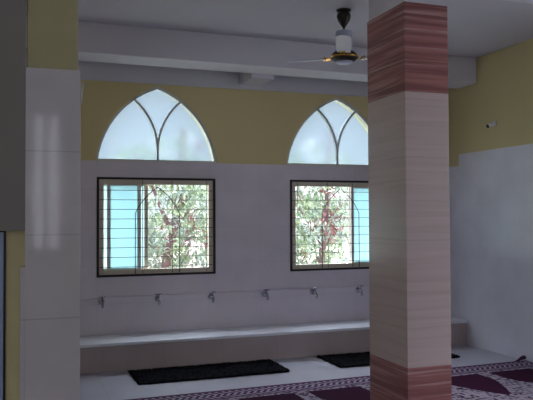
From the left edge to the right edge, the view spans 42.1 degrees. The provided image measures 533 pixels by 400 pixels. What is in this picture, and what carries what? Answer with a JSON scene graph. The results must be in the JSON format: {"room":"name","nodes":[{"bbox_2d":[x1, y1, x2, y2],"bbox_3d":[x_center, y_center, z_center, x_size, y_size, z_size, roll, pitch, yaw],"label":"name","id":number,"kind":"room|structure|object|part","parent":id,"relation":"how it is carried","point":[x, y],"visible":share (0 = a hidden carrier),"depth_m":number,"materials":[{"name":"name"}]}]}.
{"room":"mosque","nodes":[
{"label":"mosque","id":0,"kind":"room"},
{"bbox_2d":[5,231,24,399],"bbox_3d":[-3.379,-0.074,2.825,4.522,3.320,0.140,0,-2,-20],"label":"wall","id":1,"kind":"structure","parent":0,"point":[15,240],"depth_m":3.48,"materials":[{"name":"yellow paint"}]},
{"bbox_2d":[0,231,5,399],"bbox_3d":[-1.729,0.705,3.309,0.902,1.112,0.014,0,-2,-20],"label":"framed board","id":2,"kind":"object","parent":1,"relation":"attached to","point":[2,233],"visible":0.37,"depth_m":3.46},
{"bbox_3d":[-1.729,0.705,3.310,0.880,1.090,0.008,0,-2,-20],"label":"panel","id":3,"kind":"part","parent":2,"relation":"part of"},
{"bbox_2d":[0,0,25,230],"bbox_3d":[-2.397,-0.793,3.055,2.522,1.880,0.120,0,-2,-20],"label":"lintel","id":4,"kind":"object","parent":1,"relation":"attached to","point":[12,12],"visible":1,"depth_m":3.39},
{"bbox_2d":[26,57,369,335],"bbox_3d":[-0.826,0.035,7.688,6.790,3.320,0.222,0,-2,-20],"label":"wall","id":5,"kind":"structure","parent":0,"point":[251,133],"depth_m":7.74,"materials":[{"name":"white tile"}]},
{"bbox_2d":[98,296,105,307],"bbox_3d":[-1.701,1.051,7.166,0.074,0.122,0.124,0,-2,-20],"label":"tap","id":6,"kind":"object","parent":5,"relation":"attached to","point":[101,300],"visible":1,"depth_m":7.15,"materials":[{"name":"silver metal"}]},
{"bbox_2d":[97,177,215,277],"bbox_3d":[-1.192,0.288,7.519,1.283,1.052,0.142,0,-2,-20],"label":"window","id":7,"kind":"structure","parent":5,"relation":"in","point":[122,202],"depth_m":7.42,"materials":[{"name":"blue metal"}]},
{"bbox_3d":[-1.532,0.287,7.440,0.443,0.882,0.005,0,-2,-20],"label":"pane","id":8,"kind":"part","parent":7,"relation":"part of","materials":[{"name":"teal glass"}]},
{"bbox_3d":[-1.524,0.287,7.409,0.359,0.954,0.022,0,-2,-20],"label":"sash","id":9,"kind":"part","parent":7,"relation":"part of","materials":[{"name":"glass"}]},
{"bbox_3d":[-1.523,0.287,7.408,0.287,0.882,0.005,0,-2,-20],"label":"pane","id":10,"kind":"part","parent":7,"relation":"part of","materials":[{"name":"teal glass"}]},
{"bbox_3d":[-1.533,0.287,7.440,0.515,0.954,0.022,0,-2,-20],"label":"sash","id":11,"kind":"part","parent":7,"relation":"part of","materials":[{"name":"blue glass"}]},
{"bbox_2d":[96,86,216,162],"bbox_3d":[-1.185,-0.824,7.532,1.316,0.823,0.052,0,-2,-20],"label":"window","id":12,"kind":"structure","parent":5,"relation":"in","point":[155,125],"depth_m":7.52,"materials":[{"name":"glass"}]},
{"bbox_2d":[155,293,161,304],"bbox_3d":[-1.145,1.054,7.364,0.074,0.122,0.124,0,-2,-20],"label":"tap","id":13,"kind":"object","parent":5,"relation":"attached to","point":[157,298],"visible":1,"depth_m":7.35,"materials":[{"name":"silver metal"}]},
{"bbox_2d":[208,291,215,302],"bbox_3d":[-0.594,1.056,7.560,0.074,0.122,0.124,0,-2,-20],"label":"tap","id":14,"kind":"object","parent":5,"relation":"attached to","point":[210,296],"visible":1,"depth_m":7.55,"materials":[{"name":"silver metal"}]},
{"bbox_3d":[-0.810,1.226,7.555,6.340,0.412,0.022,0,-2,-20],"label":"tile panel","id":15,"kind":"part","parent":5,"relation":"part of","materials":[{"name":"white tile"}]},
{"bbox_2d":[262,289,269,299],"bbox_3d":[0.000,1.058,7.771,0.074,0.122,0.124,0,-2,-20],"label":"tap","id":16,"kind":"object","parent":5,"relation":"attached to","point":[264,293],"visible":1,"depth_m":7.76,"materials":[{"name":"silver metal"}]},
{"bbox_2d":[310,287,317,297],"bbox_3d":[0.556,1.061,7.968,0.074,0.122,0.124,0,-2,-20],"label":"tap","id":17,"kind":"object","parent":5,"relation":"attached to","point":[313,291],"visible":1,"depth_m":7.95,"materials":[{"name":"silver metal"}]},
{"bbox_2d":[286,97,367,165],"bbox_3d":[0.834,-0.813,8.249,1.316,0.818,0.052,0,-2,-20],"label":"window","id":18,"kind":"structure","parent":5,"relation":"in","point":[335,133],"depth_m":8.22,"materials":[{"name":"glass"}]},
{"bbox_2d":[290,180,368,270],"bbox_3d":[0.857,0.298,8.247,1.283,1.054,0.142,0,-2,-20],"label":"window","id":19,"kind":"structure","parent":5,"relation":"in","point":[358,191],"depth_m":8.24,"materials":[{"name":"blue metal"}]},
{"bbox_3d":[1.204,0.300,8.412,0.445,0.956,0.022,0,-2,-20],"label":"sash","id":20,"kind":"part","parent":19,"relation":"part of","materials":[{"name":"beige metal"}]},
{"bbox_3d":[1.182,0.299,8.370,0.363,0.956,0.022,0,-2,-20],"label":"sash","id":21,"kind":"part","parent":19,"relation":"part of","materials":[{"name":"glass"}]},
{"bbox_3d":[1.182,0.299,8.369,0.291,0.884,0.005,0,-2,-20],"label":"pane","id":22,"kind":"part","parent":19,"relation":"part of","materials":[{"name":"teal glass"}]},
{"bbox_2d":[355,285,362,295],"bbox_3d":[1.103,1.063,8.162,0.074,0.122,0.124,0,-2,-20],"label":"tap","id":23,"kind":"object","parent":5,"relation":"attached to","point":[358,289],"visible":1,"depth_m":8.15,"materials":[{"name":"silver metal"}]},
{"bbox_2d":[26,0,532,57],"bbox_3d":[-0.300,-1.881,1.525,9.840,0.200,12.380,0,-2,-20],"label":"ceiling","id":24,"kind":"structure","parent":0,"point":[476,28],"depth_m":6.35,"materials":[{"name":"white paint"}]},
{"bbox_2d":[26,16,475,88],"bbox_3d":[-0.653,-1.499,6.997,6.450,0.288,0.370,0,-2,-21],"label":"beam","id":25,"kind":"structure","parent":24,"relation":"attached to","point":[97,42],"depth_m":6.92,"materials":[{"name":"white paint"}]},
{"bbox_2d":[239,73,272,86],"bbox_3d":[-0.118,-1.462,7.627,0.250,0.335,0.445,0,-2,-20],"label":"beam","id":26,"kind":"structure","parent":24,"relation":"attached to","point":[245,79],"depth_m":7.53,"materials":[{"name":"white paint"}]},
{"bbox_2d":[287,8,366,64],"bbox_3d":[0.797,-1.433,6.110,0.963,0.476,1.060,0,-2,-20],"label":"ceiling fan","id":27,"kind":"object","parent":24,"relation":"hanging from","point":[344,54],"visible":0.96,"depth_m":6.03,"materials":[{"name":"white metal"}]},
{"bbox_3d":[0.371,-1.267,6.316,0.425,0.047,0.132,-1,-2,37],"label":"blade","id":28,"kind":"part","parent":27,"relation":"part of","materials":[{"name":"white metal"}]},
{"bbox_3d":[0.679,-1.662,6.092,0.132,0.018,0.132,0,-2,-20],"label":"ceiling plate","id":29,"kind":"part","parent":27,"relation":"part of","materials":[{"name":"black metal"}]},
{"bbox_3d":[0.633,-1.284,5.698,0.132,0.047,0.425,0,-1,7],"label":"blade","id":30,"kind":"part","parent":27,"relation":"part of","materials":[{"name":"white metal"}]},
{"bbox_2d":[505,0,532,3],"bbox_3d":[1.144,-1.576,4.602,4.656,0.270,0.345,0,-2,-20],"label":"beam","id":31,"kind":"structure","parent":24,"relation":"attached to","point":[522,1],"depth_m":5.00,"materials":[{"name":"white paint"}]},
{"bbox_2d":[80,344,521,399],"bbox_3d":[-0.284,1.613,1.438,9.840,0.150,12.380,0,-2,-20],"label":"floor","id":32,"kind":"structure","parent":0,"point":[120,385],"depth_m":6.44,"materials":[{"name":"tile"}]},
{"bbox_2d":[20,0,83,399],"bbox_3d":[-1.121,-0.065,3.611,0.304,3.320,0.350,0,-2,-20],"label":"column","id":33,"kind":"structure","parent":32,"relation":"on","point":[50,275],"depth_m":3.44,"materials":[{"name":"white tile"}]},
{"bbox_2d":[127,359,289,384],"bbox_3d":[-0.554,1.655,6.714,1.492,0.029,0.599,0,-2,-20],"label":"bath mat","id":34,"kind":"object","parent":32,"relation":"on","point":[159,375],"visible":1,"depth_m":6.67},
{"bbox_2d":[80,317,467,374],"bbox_3d":[-0.757,1.544,7.283,6.420,0.284,0.552,0,-2,-20],"label":"bench","id":35,"kind":"object","parent":32,"relation":"on","point":[127,351],"visible":0.62,"depth_m":7.18,"materials":[{"name":"tile"}]},
{"bbox_2d":[127,355,532,399],"bbox_3d":[-0.012,1.487,0.732,9.380,0.063,10.362,0,-2,-20],"label":"carpet","id":36,"kind":"object","parent":32,"relation":"on","point":[513,380],"visible":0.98,"depth_m":5.99,"materials":[{"name":"purple carpet"}]},
{"bbox_2d":[317,351,459,367],"bbox_3d":[1.298,1.663,7.373,1.435,0.029,0.605,0,-2,-20],"label":"bath mat","id":37,"kind":"object","parent":32,"relation":"on","point":[355,359],"visible":0.34,"depth_m":7.22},
{"bbox_2d":[367,0,451,399],"bbox_3d":[1.069,-0.034,5.256,0.363,3.320,0.565,0,-2,-20],"label":"pillar","id":38,"kind":"structure","parent":32,"relation":"on","point":[410,294],"depth_m":5.02,"materials":[{"name":"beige tile"}]},
{"bbox_2d":[448,38,532,361],"bbox_3d":[4.315,-0.105,2.985,0.250,3.320,12.130,0,-2,-20],"label":"wall","id":39,"kind":"structure","parent":0,"point":[491,169],"depth_m":7.64,"materials":[{"name":"tile"}]},
{"bbox_2d":[486,121,496,127],"bbox_3d":[2.476,-0.835,7.643,0.105,0.087,0.064,0,-2,-20],"label":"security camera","id":40,"kind":"object","parent":39,"relation":"attached to","point":[494,123],"visible":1,"depth_m":7.63,"materials":[{"name":"white plastic"}]},
{"label":"outside","id":41,"kind":"structure","parent":0,"visible":0},
{"bbox_2d":[154,243,348,266],"bbox_3d":[-4.201,2.437,23.751,32.000,0.350,32.320,0,-2,-20],"label":"ground","id":42,"kind":"structure","parent":41,"point":[311,243],"depth_m":29.03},
{"bbox_2d":[148,185,207,268],"bbox_3d":[-1.497,0.382,10.547,2.119,3.081,1.986,0,-2,-20],"label":"leaning tree","id":43,"kind":"object","parent":42,"relation":"on","point":[179,198],"visible":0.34,"depth_m":10.27,"materials":[{"name":"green plant"}]},
{"bbox_2d":[148,185,348,267],"bbox_3d":[-1.467,0.724,13.717,7.243,3.076,1.673,0,-2,-20],"label":"hedge","id":44,"kind":"object","parent":42,"relation":"on","point":[328,257],"visible":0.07,"depth_m":14.26,"materials":[{"name":"plant"}]},
{"bbox_2d":[295,186,348,263],"bbox_3d":[0.757,0.383,11.513,1.964,3.104,1.776,0,-1,-5],"label":"tree","id":45,"kind":"object","parent":42,"relation":"on","point":[327,220],"visible":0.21,"depth_m":11.17,"materials":[{"name":"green plant"}]}
]}

